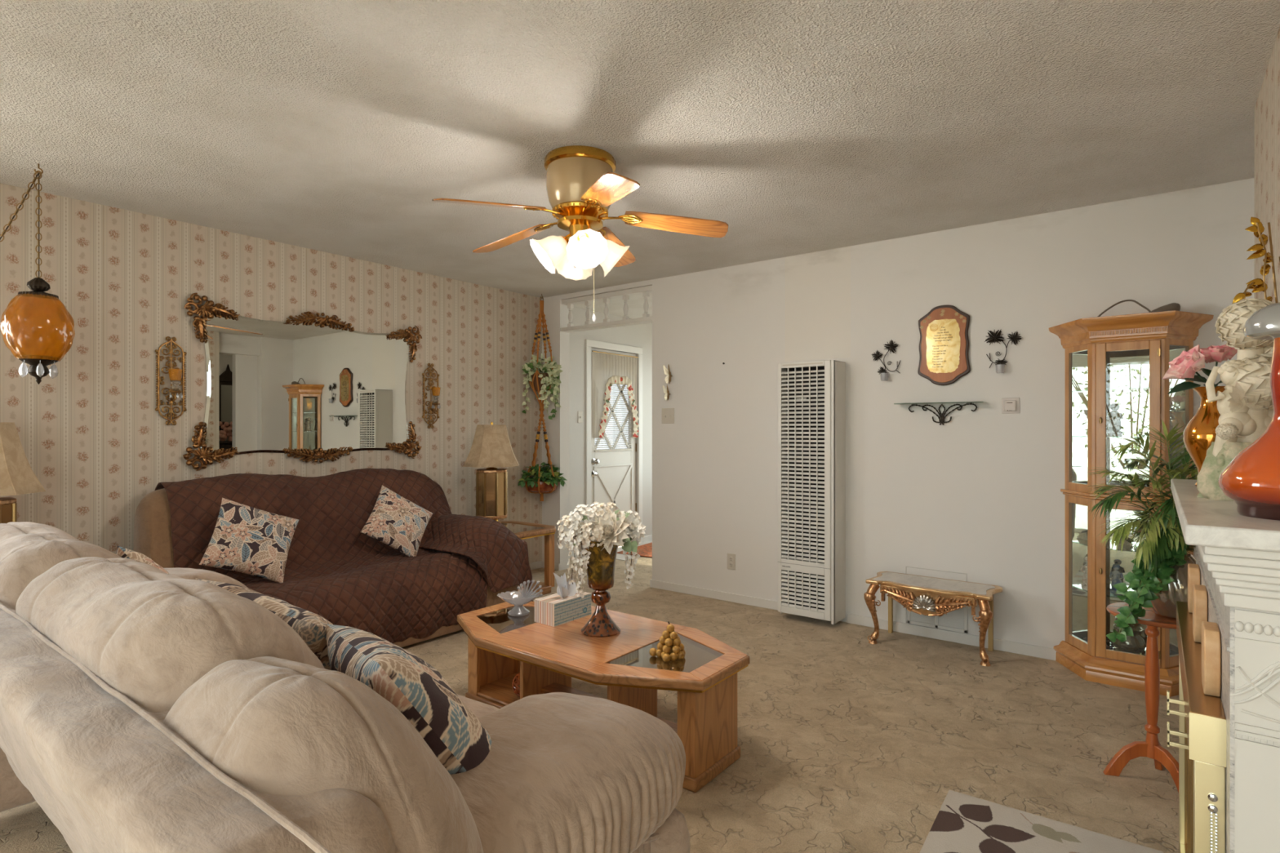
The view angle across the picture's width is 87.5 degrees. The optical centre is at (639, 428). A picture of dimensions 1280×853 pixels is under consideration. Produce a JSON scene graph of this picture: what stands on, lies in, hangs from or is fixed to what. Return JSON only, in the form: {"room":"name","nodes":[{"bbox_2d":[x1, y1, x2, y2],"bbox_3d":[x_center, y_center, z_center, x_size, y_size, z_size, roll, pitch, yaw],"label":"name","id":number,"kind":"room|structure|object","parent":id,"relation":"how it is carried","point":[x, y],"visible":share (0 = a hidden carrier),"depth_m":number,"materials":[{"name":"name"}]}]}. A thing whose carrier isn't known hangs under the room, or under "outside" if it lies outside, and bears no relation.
{"room":"living room","nodes":[
{"label":"living room","id":0,"kind":"room"},
{"bbox_2d":[0,182,542,563],"bbox_3d":[-2.580,0.042,3.968,0.130,2.440,5.620,0,0,38],"label":"wall","id":1,"kind":"structure","parent":0,"point":[92,434],"depth_m":3.78,"materials":[{"name":"paper"}]},
{"bbox_2d":[155,336,186,425],"bbox_3d":[-2.603,-0.265,3.737,0.109,0.499,0.154,0,0,38],"label":"wall sconce","id":2,"kind":"object","parent":1,"relation":"attached to","point":[175,374],"visible":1,"depth_m":3.75,"materials":[{"name":"gold metal"}]},
{"bbox_2d":[182,293,422,471],"bbox_3d":[-2.118,-0.266,4.415,0.053,1.028,1.564,0,0,38],"label":"wall mirror","id":3,"kind":"object","parent":1,"relation":"attached to","point":[321,387],"visible":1,"depth_m":4.33,"materials":[{"name":"clear glass"}]},
{"bbox_2d":[204,315,408,453],"bbox_3d":[-2.130,-0.272,4.426,0.012,0.863,1.335,0,0,38],"label":"mirror glass","id":4,"kind":"object","parent":3,"relation":"attached to","point":[273,386],"depth_m":4.34,"materials":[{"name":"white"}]},
{"bbox_2d":[422,363,440,428],"bbox_3d":[-1.564,-0.246,5.087,0.109,0.499,0.154,0,0,38],"label":"wall sconce","id":5,"kind":"object","parent":1,"relation":"attached to","point":[435,390],"visible":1,"depth_m":5.10,"materials":[{"name":"gold"}]},
{"bbox_2d":[430,403,440,411],"bbox_3d":[-1.562,-0.158,5.085,0.100,0.064,0.064,0,0,38],"label":"candle","id":6,"kind":"object","parent":5,"relation":"on","point":[432,408],"depth_m":5.11,"materials":[{"name":"white wax"}]},
{"bbox_2d":[528,560,542,570],"bbox_3d":[-2.124,1.231,4.442,0.013,0.062,4.047,0,0,38],"label":"baseboard","id":7,"kind":"structure","parent":1,"relation":"attached to","point":[536,565],"depth_m":5.98,"materials":[{"name":"white"}]},
{"bbox_2d":[0,540,1178,852],"bbox_3d":[0.832,1.319,2.900,7.020,0.126,8.090,0,0,38],"label":"floor","id":8,"kind":"structure","parent":0,"point":[848,744],"depth_m":2.73,"materials":[{"name":"carpet"}]},
{"bbox_2d":[133,488,518,647],"bbox_3d":[-1.846,0.771,3.920,1.033,0.969,2.162,0,0,38],"label":"loveseat","id":9,"kind":"object","parent":8,"relation":"on","point":[152,526],"visible":0.13,"depth_m":3.45,"materials":[{"name":"beige fabric"}]},
{"bbox_2d":[155,468,533,643],"bbox_3d":[-1.725,0.750,4.042,1.130,0.973,1.917,0,0,38],"label":"cover","id":10,"kind":"object","parent":9,"relation":"on","point":[340,574],"visible":0.74,"depth_m":3.93,"materials":[{"name":"brown fabric"}]},
{"bbox_2d":[199,497,298,582],"bbox_3d":[-2.054,0.597,3.545,0.488,0.454,0.258,0,0,-37],"label":"throw pillow","id":11,"kind":"object","parent":10,"relation":"on","point":[245,539],"visible":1,"depth_m":3.49,"materials":[{"name":"multicoloured fabric"}]},
{"bbox_2d":[360,485,432,556],"bbox_3d":[-1.531,0.597,4.240,0.487,0.462,0.244,0,0,-31],"label":"throw pillow","id":12,"kind":"object","parent":10,"relation":"on","point":[394,521],"visible":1,"depth_m":4.17,"materials":[{"name":"multicoloured fabric"}]},
{"bbox_2d":[0,521,689,852],"bbox_3d":[-1.019,0.768,1.717,2.534,0.987,1.048,0,0,38],"label":"sofa","id":13,"kind":"object","parent":8,"relation":"on","point":[144,708],"visible":0.99,"depth_m":0.97,"materials":[{"name":"beige fabric"}]},
{"bbox_2d":[0,521,122,609],"bbox_3d":[-1.639,0.540,1.883,0.985,0.532,0.369,0,0,38],"label":"cushion","id":14,"kind":"object","parent":13,"relation":"on","point":[28,549],"depth_m":1.61,"materials":[{"name":"beige fabric"}]},
{"bbox_2d":[115,546,169,574],"bbox_3d":[-1.578,0.597,2.212,0.249,0.462,0.486,0,0,-33],"label":"throw pillow","id":15,"kind":"object","parent":13,"relation":"on","point":[123,553],"visible":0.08,"depth_m":2.10,"materials":[{"name":"multicoloured fabric"}]},
{"bbox_2d":[15,556,324,712],"bbox_3d":[-0.922,0.539,1.331,0.955,0.528,0.362,0,0,38],"label":"cushion","id":16,"kind":"object","parent":13,"relation":"on","point":[139,636],"depth_m":1.08,"materials":[{"name":"beige fabric"}]},
{"bbox_2d":[195,577,332,670],"bbox_3d":[-0.791,0.562,1.562,0.484,0.424,0.282,0,0,29],"label":"throw pillow","id":17,"kind":"object","parent":13,"relation":"on","point":[310,626],"visible":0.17,"depth_m":1.38,"materials":[{"name":"multicoloured fabric"}]},
{"bbox_2d":[163,656,483,852],"bbox_3d":[-0.422,0.566,0.919,0.480,0.488,0.318,0,0,38],"label":"cushion","id":18,"kind":"object","parent":13,"relation":"on","point":[302,748],"depth_m":0.79,"materials":[{"name":"beige fabric"}]},
{"bbox_2d":[325,623,491,774],"bbox_3d":[-0.395,0.562,1.232,0.285,0.431,0.498,0,0,-33],"label":"throw pillow","id":19,"kind":"object","parent":13,"relation":"on","point":[452,731],"visible":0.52,"depth_m":1.06,"materials":[{"name":"multicoloured fabric"}]},
{"bbox_2d":[457,694,499,719],"bbox_3d":[-0.620,0.896,1.613,0.910,0.262,0.720,0,0,38],"label":"seat cushion","id":20,"kind":"object","parent":13,"relation":"on","point":[480,709],"depth_m":1.86,"materials":[{"name":"beige fabric"}]},
{"bbox_2d":[498,520,555,600],"bbox_3d":[-1.033,1.012,5.125,0.660,0.500,0.600,0,0,38],"label":"end table","id":21,"kind":"object","parent":8,"relation":"on","point":[522,530],"visible":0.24,"depth_m":5.12,"materials":[{"name":"brown wood"}]},
{"bbox_2d":[462,422,519,527],"bbox_3d":[-1.137,0.357,5.129,0.408,0.810,0.408,0,0,38],"label":"table lamp","id":22,"kind":"object","parent":21,"relation":"on","point":[491,448],"visible":0.81,"depth_m":5.03,"materials":[{"name":"fabric"}]},
{"bbox_2d":[457,600,749,792],"bbox_3d":[-0.214,1.062,2.816,1.344,0.400,0.670,0,0,38],"label":"coffee table","id":23,"kind":"object","parent":8,"relation":"on","point":[502,645],"visible":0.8,"depth_m":2.60,"materials":[{"name":"brown wood"}]},
{"bbox_2d":[511,671,519,697],"bbox_3d":[-0.512,1.142,2.982,0.115,0.115,0.115,0,0,38],"label":"ball","id":24,"kind":"object","parent":23,"relation":"on","point":[515,684],"visible":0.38,"depth_m":2.95,"materials":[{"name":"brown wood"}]},
{"bbox_2d":[497,582,542,613],"bbox_3d":[-0.564,0.784,3.110,0.182,0.157,0.165,0,0,38],"label":"dish","id":25,"kind":"object","parent":23,"relation":"on","point":[530,597],"visible":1,"depth_m":3.11,"materials":[{"name":"white"}]},
{"bbox_2d":[497,590,539,604],"bbox_3d":[-0.564,0.795,3.110,0.181,0.048,0.165,0,0,38],"label":"bowl","id":26,"kind":"object","parent":25,"relation":"on","point":[530,597],"depth_m":3.11,"materials":[{"name":"clear glass"}]},
{"bbox_2d":[534,573,591,626],"bbox_3d":[-0.347,0.754,3.034,0.124,0.216,0.241,0,0,38],"label":"tissue box","id":27,"kind":"object","parent":23,"relation":"on","point":[563,606],"visible":0.98,"depth_m":2.98,"materials":[{"name":"white"}]},
{"bbox_2d":[581,538,620,637],"bbox_3d":[-0.167,0.664,2.836,0.172,0.395,0.172,0,0,38],"label":"pedestal vase","id":28,"kind":"object","parent":23,"relation":"on","point":[601,566],"visible":0.87,"depth_m":2.79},
{"bbox_2d":[556,501,645,598],"bbox_3d":[-0.163,0.507,2.825,0.379,0.381,0.234,0,0,0],"label":"flowers","id":29,"kind":"object","parent":28,"relation":"in","point":[615,527],"visible":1,"depth_m":2.78,"materials":[{"name":"beige plant"}]},
{"bbox_2d":[648,621,685,662],"bbox_3d":[0.110,0.799,2.526,0.114,0.133,0.120,0,0,-37],"label":"cluster","id":30,"kind":"object","parent":23,"relation":"on","point":[669,643],"visible":1,"depth_m":2.50,"materials":[{"name":"gold metal"}]},
{"bbox_2d":[617,542,652,557],"bbox_3d":[0.260,1.252,6.893,0.660,0.008,0.840,0,0,32],"label":"rug","id":31,"kind":"object","parent":8,"relation":"on","point":[645,550],"visible":0.09,"depth_m":6.77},
{"bbox_2d":[863,571,1002,666],"bbox_3d":[1.672,1.075,3.835,0.690,0.374,0.352,0,0,38],"label":"console table","id":32,"kind":"object","parent":8,"relation":"on","point":[919,594],"visible":1,"depth_m":3.75,"materials":[{"name":"gold metal"}]},
{"bbox_2d":[920,790,1163,852],"bbox_3d":[0.960,1.256,1.659,0.585,0.009,1.200,0,0,36],"label":"area rug","id":33,"kind":"object","parent":8,"relation":"on","point":[963,823],"visible":1,"depth_m":2.06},
{"bbox_2d":[1048,310,1213,697],"bbox_3d":[2.419,0.357,3.334,0.685,1.810,0.273,0,0,38],"label":"curio cabinet","id":34,"kind":"object","parent":8,"relation":"on","point":[1123,360],"visible":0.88,"depth_m":3.36,"materials":[{"name":"brown wood"}]},
{"bbox_2d":[1076,533,1087,544],"bbox_3d":[2.325,0.574,3.486,0.083,0.058,0.082,0,0,38],"label":"seashell","id":35,"kind":"object","parent":34,"relation":"on","point":[1082,537],"visible":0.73,"depth_m":3.48,"materials":[{"name":"beige"}]},
{"bbox_2d":[1080,556,1087,590],"bbox_3d":[2.333,0.753,3.480,0.069,0.169,0.063,0,0,38],"label":"figurine","id":36,"kind":"object","parent":34,"relation":"on","point":[1084,585],"visible":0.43,"depth_m":3.48,"materials":[{"name":"ceramic"}]},
{"bbox_2d":[1073,541,1137,551],"bbox_3d":[2.442,0.605,3.364,0.475,0.004,0.162,0,0,38],"label":"glass shelf","id":37,"kind":"object","parent":34,"relation":"attached to","point":[1108,546],"depth_m":3.39,"materials":[{"name":"white"}]},
{"bbox_2d":[1106,403,1122,436],"bbox_3d":[2.415,-0.042,3.402,0.064,0.169,0.066,0,0,-23],"label":"figurine","id":38,"kind":"object","parent":34,"relation":"on","point":[1113,428],"visible":0.99,"depth_m":3.39,"materials":[{"name":"ceramic"}]},
{"bbox_2d":[1083,640,1145,652],"bbox_3d":[2.438,1.122,3.364,0.365,0.011,0.146,0,0,38],"label":"glass gems","id":39,"kind":"object","parent":34,"relation":"on","point":[1108,646],"visible":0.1,"depth_m":3.43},
{"bbox_2d":[1109,563,1124,594],"bbox_3d":[2.415,0.763,3.390,0.061,0.149,0.054,0,0,38],"label":"figurine","id":40,"kind":"object","parent":34,"relation":"on","point":[1116,575],"visible":0.66,"depth_m":3.38,"materials":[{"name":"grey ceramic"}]},
{"bbox_2d":[1097,299,1151,316],"bbox_3d":[2.408,-0.593,3.339,0.237,0.097,0.043,0,0,38],"label":"wire loop","id":41,"kind":"object","parent":34,"relation":"on","point":[1125,300],"visible":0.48,"depth_m":3.34,"materials":[{"name":"brown"}]},
{"bbox_2d":[1117,537,1133,548],"bbox_3d":[2.439,0.576,3.372,0.075,0.052,0.074,0,0,38],"label":"seashell","id":42,"kind":"object","parent":34,"relation":"on","point":[1126,544],"visible":0.48,"depth_m":3.35,"materials":[{"name":"beige"}]},
{"bbox_2d":[1077,387,1173,391],"bbox_3d":[2.442,-0.195,3.364,0.475,0.004,0.162,0,0,38],"label":"glass shelf","id":43,"kind":"object","parent":34,"relation":"attached to","point":[1079,389],"depth_m":3.38,"materials":[{"name":"white"}]},
{"bbox_2d":[1071,345,1185,655],"bbox_3d":[2.442,0.347,3.364,0.515,1.570,0.178,0,0,38],"label":"mirror","id":44,"kind":"object","parent":34,"relation":"on","point":[1127,371],"depth_m":3.42,"materials":[{"name":"grey mirror"}]},
{"bbox_2d":[1111,623,1146,654],"bbox_3d":[2.449,1.063,3.352,0.143,0.129,0.143,0,0,38],"label":"glass bowl","id":45,"kind":"object","parent":34,"relation":"on","point":[1128,648],"visible":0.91,"depth_m":3.34,"materials":[{"name":"white"}]},
{"bbox_2d":[1073,585,1185,601],"bbox_3d":[2.442,0.840,3.364,0.475,0.004,0.162,0,0,38],"label":"glass shelf","id":46,"kind":"object","parent":34,"relation":"attached to","point":[1180,597],"depth_m":3.36,"materials":[{"name":"white"}]},
{"bbox_2d":[1150,302,1180,312],"bbox_3d":[2.551,-0.575,3.255,0.124,0.060,0.090,0,0,38],"label":"roll","id":47,"kind":"object","parent":34,"relation":"on","point":[1173,306],"visible":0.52,"depth_m":3.21,"materials":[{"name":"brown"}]},
{"bbox_2d":[1169,405,1174,436],"bbox_3d":[2.580,-0.037,3.276,0.065,0.159,0.058,0,0,38],"label":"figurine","id":48,"kind":"object","parent":34,"relation":"on","point":[1171,414],"visible":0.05,"depth_m":3.25,"materials":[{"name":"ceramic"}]},
{"bbox_2d":[1102,602,1178,792],"bbox_3d":[1.840,0.959,2.369,0.308,0.606,0.308,0,0,-7],"label":"stand","id":49,"kind":"object","parent":8,"relation":"on","point":[1151,748],"visible":0.79,"depth_m":2.38,"materials":[{"name":"brown wood"}]},
{"bbox_2d":[1150,553,1195,618],"bbox_3d":[1.871,0.548,2.339,0.197,0.220,0.197,0,0,38],"label":"plant pot","id":50,"kind":"object","parent":49,"relation":"on","point":[1165,613],"visible":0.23,"depth_m":2.34,"materials":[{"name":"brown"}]},
{"bbox_2d":[1083,419,1198,598],"bbox_3d":[1.799,0.284,2.330,0.487,0.625,0.370,0,0,16],"label":"palm plant","id":51,"kind":"object","parent":50,"relation":"in","point":[1153,546],"visible":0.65,"depth_m":2.28,"materials":[{"name":"green plant"}]},
{"bbox_2d":[1106,535,1189,642],"bbox_3d":[1.750,0.556,2.306,0.267,0.364,0.148,0,0,3],"label":"ivy plant","id":52,"kind":"object","parent":50,"relation":"in","point":[1146,584],"visible":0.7,"depth_m":2.29,"materials":[{"name":"green plant"}]},
{"bbox_2d":[1170,479,1279,852],"bbox_3d":[1.408,0.712,1.554,0.255,1.100,1.286,0,0,38],"label":"fireplace surround","id":53,"kind":"object","parent":8,"relation":"on","point":[1237,556],"visible":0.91,"depth_m":1.11,"materials":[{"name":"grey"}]},
{"bbox_2d":[1166,600,1226,852],"bbox_3d":[1.377,0.888,1.539,0.264,0.748,0.982,0,0,38],"label":"fireplace screen","id":54,"kind":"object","parent":53,"relation":"attached to","point":[1202,733],"depth_m":1.22,"materials":[{"name":"gold metal"}]},
{"bbox_2d":[1187,563,1199,613],"bbox_3d":[1.557,0.451,1.880,0.024,0.126,0.100,0,0,38],"label":"wooden block","id":55,"kind":"object","parent":54,"relation":"on","point":[1193,570],"visible":0.71,"depth_m":1.85,"materials":[{"name":"brown wood"}]},
{"bbox_2d":[1192,584,1207,642],"bbox_3d":[1.362,0.451,1.627,0.024,0.126,0.100,0,0,38],"label":"wooden block","id":56,"kind":"object","parent":54,"relation":"on","point":[1199,592],"visible":0.79,"depth_m":1.59,"materials":[{"name":"brown wood"}]},
{"bbox_2d":[1176,600,1226,767],"bbox_3d":[1.316,0.558,1.587,0.050,0.088,0.980,0,0,38],"label":"hood","id":57,"kind":"object","parent":54,"relation":"attached to","point":[1204,714],"depth_m":1.24,"materials":[{"name":"gold metal"}]},
{"bbox_2d":[1201,621,1220,697],"bbox_3d":[1.118,0.451,1.310,0.024,0.126,0.100,0,0,38],"label":"wooden block","id":58,"kind":"object","parent":54,"relation":"on","point":[1211,633],"visible":1,"depth_m":1.27,"materials":[{"name":"brown wood"}]},
{"bbox_2d":[1183,386,1225,486],"bbox_3d":[1.576,0.025,1.841,0.124,0.275,0.124,0,0,38],"label":"vase","id":59,"kind":"object","parent":53,"relation":"on","point":[1199,433],"visible":0.35,"depth_m":1.82,"materials":[{"name":"gold metal"}]},
{"bbox_2d":[1162,344,1206,382],"bbox_3d":[1.486,-0.121,1.820,0.164,0.206,0.096,0,0,-43],"label":"rose","id":60,"kind":"object","parent":59,"relation":"in","point":[1188,363],"visible":0.99,"depth_m":1.78,"materials":[{"name":"pink plant"}]},
{"bbox_2d":[1167,368,1222,394],"bbox_3d":[1.537,-0.128,1.819,0.161,0.070,0.062,0,0,38],"label":"rose leaves","id":61,"kind":"object","parent":59,"relation":"in","point":[1183,386],"visible":0.54,"depth_m":1.84,"materials":[{"name":"green plant"}]},
{"bbox_2d":[1200,344,1237,383],"bbox_3d":[1.579,-0.124,1.827,0.101,0.213,0.101,0,0,38],"label":"rose","id":62,"kind":"object","parent":59,"relation":"in","point":[1212,353],"visible":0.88,"depth_m":1.81,"materials":[{"name":"pink plant"}]},
{"bbox_2d":[1170,479,1279,552],"bbox_3d":[1.405,0.179,1.556,0.248,0.034,1.286,0,0,38],"label":"mantel shelf","id":63,"kind":"object","parent":53,"relation":"attached to","point":[1213,525],"depth_m":1.12,"materials":[{"name":"white stone"}]},
{"bbox_2d":[1196,297,1274,501],"bbox_3d":[1.380,-0.060,1.525,0.175,0.462,0.185,0,0,-28],"label":"cherub statue","id":64,"kind":"object","parent":53,"relation":"on","point":[1245,406],"visible":0.71,"depth_m":1.50,"materials":[{"name":"ceramic"}]},
{"bbox_2d":[1215,422,1239,439],"bbox_3d":[1.319,0.007,1.503,0.040,0.040,0.040,0,0,38],"label":"flower","id":65,"kind":"object","parent":64,"relation":"on","point":[1224,430],"depth_m":1.49,"materials":[{"name":"ceramic"}]},
{"bbox_2d":[1263,342,1273,355],"bbox_3d":[1.441,-0.168,1.503,0.088,0.088,0.088,0,0,38],"label":"flower","id":66,"kind":"object","parent":64,"relation":"on","point":[1268,348],"depth_m":1.49,"materials":[{"name":"beige paint"}]},
{"bbox_2d":[1217,302,1279,520],"bbox_3d":[1.190,-0.034,1.210,0.220,0.391,0.220,0,0,38],"label":"vase","id":67,"kind":"object","parent":53,"relation":"on","point":[1251,479],"visible":1,"depth_m":1.21,"materials":[{"name":"ceramic"}]},
{"bbox_2d":[1232,217,1279,303],"bbox_3d":[1.554,-0.184,1.673,0.146,0.691,0.028,0,0,5],"label":"branch","id":68,"kind":"object","parent":53,"relation":"on","point":[1258,285],"visible":0.53,"depth_m":1.67,"materials":[{"name":"gold metal"}]},
{"bbox_3d":[-2.864,1.012,2.837,0.660,0.500,0.600,0,0,38],"label":"end table","id":69,"kind":"object","parent":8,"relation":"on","visible":0},
{"bbox_2d":[0,422,45,523],"bbox_3d":[-2.907,0.357,2.945,0.408,0.810,0.408,0,0,38],"label":"table lamp","id":70,"kind":"object","parent":69,"relation":"on","point":[17,477],"visible":0.66,"depth_m":2.95,"materials":[{"name":"fabric"}]},
{"bbox_2d":[569,306,652,551],"bbox_3d":[-0.155,0.042,7.207,0.120,2.440,2.470,0,0,38],"label":"wall","id":71,"kind":"structure","parent":0,"point":[640,335],"depth_m":6.76,"materials":[{"name":"grey paint"}]},
{"bbox_2d":[577,411,582,422],"bbox_3d":[-0.581,-0.108,6.544,0.014,0.115,0.070,0,0,38],"label":"light switch","id":72,"kind":"object","parent":71,"relation":"attached to","point":[580,413],"visible":1,"depth_m":6.54,"materials":[{"name":"beige plastic"}]},
{"bbox_2d":[569,534,652,558],"bbox_3d":[-0.148,1.227,7.107,0.013,0.070,2.320,0,0,38],"label":"baseboard","id":73,"kind":"structure","parent":71,"relation":"attached to","point":[648,538],"depth_m":7.36,"materials":[{"name":"white"}]},
{"bbox_2d":[591,347,636,546],"bbox_3d":[-0.289,0.225,6.994,0.168,2.075,0.780,0,0,38],"label":"door","id":74,"kind":"structure","parent":71,"relation":"in","point":[613,473],"depth_m":7.04,"materials":[{"name":"white"}]},
{"bbox_2d":[594,383,632,452],"bbox_3d":[-0.267,-0.192,6.977,0.018,0.863,0.610,0,0,38],"label":"window blind","id":75,"kind":"object","parent":74,"relation":"attached to","point":[622,449],"visible":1,"depth_m":7.01,"materials":[{"name":"white"}]},
{"bbox_2d":[591,351,638,438],"bbox_3d":[-0.246,-0.332,6.965,0.031,0.884,0.735,0,0,38],"label":"door curtain","id":76,"kind":"object","parent":74,"relation":"hanging from","point":[608,370],"visible":1,"depth_m":6.85,"materials":[{"name":"beige fabric"}]},
{"bbox_2d":[586,339,642,543],"bbox_3d":[-0.254,0.192,6.967,0.016,2.140,0.910,0,0,38],"label":"trim","id":77,"kind":"structure","parent":71,"relation":"attached to","point":[589,343],"depth_m":6.95,"materials":[{"name":"white"}]},
{"bbox_2d":[0,0,1279,318],"bbox_3d":[0.852,-1.238,2.909,7.200,0.120,8.250,0,0,38],"label":"ceiling","id":78,"kind":"structure","parent":0,"point":[333,126],"depth_m":2.46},
{"bbox_2d":[0,163,75,384],"bbox_3d":[-3.133,-0.629,2.463,0.247,1.098,1.628,0,0,41],"label":"lamp","id":79,"kind":"object","parent":78,"relation":"hanging from","point":[37,327],"visible":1,"depth_m":2.92,"materials":[{"name":"orange glass"}]},
{"bbox_2d":[525,293,556,501],"bbox_3d":[-0.863,-0.268,5.878,0.293,1.821,0.266,0,0,38],"label":"macrame hanger","id":80,"kind":"object","parent":78,"relation":"hanging from","point":[541,314],"visible":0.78,"depth_m":5.85,"materials":[{"name":"brown fabric"}]},
{"bbox_2d":[527,480,556,493],"bbox_3d":[-0.863,0.510,5.878,0.262,0.097,0.262,0,0,38],"label":"bowl","id":81,"kind":"object","parent":80,"relation":"in","point":[544,487],"depth_m":5.76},
{"bbox_2d":[517,462,567,493],"bbox_3d":[-0.858,0.432,5.860,0.420,0.255,0.460,0,0,8],"label":"plant","id":82,"kind":"object","parent":80,"relation":"hanging from","point":[547,481],"visible":0.94,"depth_m":5.78,"materials":[{"name":"green plant"}]},
{"bbox_2d":[521,353,563,419],"bbox_3d":[-0.875,-0.364,5.888,0.390,0.580,0.352,0,0,38],"label":"plant","id":83,"kind":"object","parent":80,"relation":"hanging from","point":[548,377],"visible":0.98,"depth_m":5.81,"materials":[{"name":"green plant"}]},
{"bbox_2d":[431,145,728,321],"bbox_3d":[-0.301,-0.825,2.959,1.209,0.706,1.252,0,0,38],"label":"ceiling fan","id":84,"kind":"object","parent":78,"relation":"hanging from","point":[582,184],"visible":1,"depth_m":2.85,"materials":[{"name":"gold metal"}]},
{"bbox_2d":[542,177,1253,648],"bbox_3d":[1.079,0.042,4.622,4.870,2.440,0.120,0,0,38],"label":"wall","id":85,"kind":"structure","parent":0,"point":[977,494],"depth_m":4.08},
{"bbox_2d":[560,285,652,333],"bbox_3d":[-0.271,-0.997,5.658,1.015,0.282,0.105,0,0,38],"label":"transom","id":86,"kind":"object","parent":85,"relation":"attached to","point":[645,291],"visible":0.98,"depth_m":5.63,"materials":[{"name":"white"}]},
{"bbox_2d":[662,385,670,400],"bbox_3d":[0.204,-0.273,5.178,0.058,0.123,0.067,0,0,38],"label":"butterfly","id":87,"kind":"object","parent":85,"relation":"attached to","point":[666,392],"visible":1,"depth_m":5.18,"materials":[{"name":"beige metal"}]},
{"bbox_2d":[662,364,672,383],"bbox_3d":[0.212,-0.415,5.165,0.070,0.150,0.077,0,0,38],"label":"butterfly","id":88,"kind":"object","parent":85,"relation":"attached to","point":[668,373],"visible":1,"depth_m":5.17,"materials":[{"name":"silver metal"}]},
{"bbox_2d":[662,408,674,423],"bbox_3d":[0.216,-0.095,5.202,0.120,0.120,0.014,0,0,38],"label":"light switch","id":89,"kind":"object","parent":85,"relation":"attached to","point":[668,414],"visible":1,"depth_m":5.20,"materials":[{"name":"beige plastic"}]},
{"bbox_2d":[727,553,735,569],"bbox_3d":[0.663,0.971,4.860,0.070,0.115,0.010,0,0,38],"label":"wall outlet","id":90,"kind":"object","parent":85,"relation":"attached to","point":[731,557],"visible":1,"depth_m":4.86,"materials":[{"name":"beige plastic"}]},
{"bbox_2d":[542,560,1056,660],"bbox_3d":[1.042,1.231,4.648,4.760,0.062,0.143,0,0,38],"label":"baseboard","id":91,"kind":"structure","parent":85,"relation":"attached to","point":[1024,649],"depth_m":4.13,"materials":[{"name":"white"}]},
{"bbox_2d":[777,360,845,624],"bbox_3d":[1.122,0.402,4.379,0.378,1.660,0.212,0,0,38],"label":"wall heater","id":92,"kind":"object","parent":85,"relation":"attached to","point":[811,394],"visible":1,"depth_m":4.31,"materials":[{"name":"white"}]},
{"bbox_2d":[781,365,824,613],"bbox_3d":[1.049,0.387,4.313,0.296,1.571,0.015,0,0,38],"label":"grille","id":93,"kind":"object","parent":92,"relation":"attached to","point":[815,566],"depth_m":4.31,"materials":[{"name":"white"}]},
{"bbox_2d":[871,340,901,381],"bbox_3d":[1.521,-0.423,4.159,0.183,0.261,0.056,0,0,38],"label":"candle holder","id":94,"kind":"object","parent":85,"relation":"attached to","point":[891,347],"visible":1,"depth_m":4.17,"materials":[{"name":"black metal"}]},
{"bbox_2d":[905,566,967,622],"bbox_3d":[1.772,1.025,4.010,0.345,0.350,0.004,0,0,38],"label":"trim","id":95,"kind":"structure","parent":85,"relation":"attached to","point":[905,566],"depth_m":4.05,"materials":[{"name":"grey paint"}]},
{"bbox_2d":[906,604,968,633],"bbox_3d":[1.775,1.095,4.002,0.340,0.205,0.012,0,0,38],"label":"air vent","id":96,"kind":"object","parent":85,"relation":"in","point":[957,620],"visible":0.48,"depth_m":3.97,"materials":[{"name":"white"}]},
{"bbox_2d":[895,401,986,425],"bbox_3d":[1.767,-0.083,3.950,0.490,0.134,0.105,0,0,38],"label":"wall shelf","id":97,"kind":"object","parent":85,"relation":"attached to","point":[941,419],"visible":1,"depth_m":3.97,"materials":[{"name":"black"}]},
{"bbox_2d":[917,305,970,385],"bbox_3d":[1.802,-0.491,3.970,0.290,0.477,0.030,0,0,38],"label":"plaque","id":98,"kind":"object","parent":85,"relation":"attached to","point":[944,344],"visible":1,"depth_m":3.96,"materials":[{"name":"brown"}]},
{"bbox_2d":[984,329,1022,373],"bbox_3d":[2.038,-0.435,3.760,0.198,0.254,0.056,0,0,38],"label":"candle holder","id":99,"kind":"object","parent":85,"relation":"attached to","point":[994,338],"visible":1,"depth_m":3.78,"materials":[{"name":"black metal"}]},
{"bbox_2d":[1001,397,1019,413],"bbox_3d":[2.081,-0.126,3.758,0.088,0.088,0.026,0,0,38],"label":"thermostat","id":100,"kind":"object","parent":85,"relation":"attached to","point":[1010,405],"visible":1,"depth_m":3.75,"materials":[{"name":"white plastic"}]},
{"bbox_2d":[1214,297,1274,350],"bbox_3d":[1.369,-0.233,1.503,0.117,0.116,0.116,0,0,38],"label":"flower","id":101,"kind":"object","parent":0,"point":[1230,323],"depth_m":1.49,"materials":[{"name":"beige paint"}]},
{"bbox_2d":[1223,353,1272,409],"bbox_3d":[1.396,-0.103,1.502,0.128,0.127,0.128,0,0,38],"label":"flower","id":102,"kind":"object","parent":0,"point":[1246,379],"depth_m":1.49,"materials":[{"name":"ceramic"}]},
{"bbox_2d":[1253,177,1254,297],"bbox_3d":[2.701,0.042,2.713,0.230,2.440,0.925,0,0,38],"label":"wall","id":103,"kind":"structure","parent":0,"point":[1254,178],"depth_m":3.15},
{"bbox_2d":[1254,26,1279,303],"bbox_3d":[2.058,0.042,1.246,1.160,2.440,2.185,0,0,38],"label":"wall","id":104,"kind":"structure","parent":0,"point":[1267,108],"depth_m":2.13,"materials":[{"name":"paper"}]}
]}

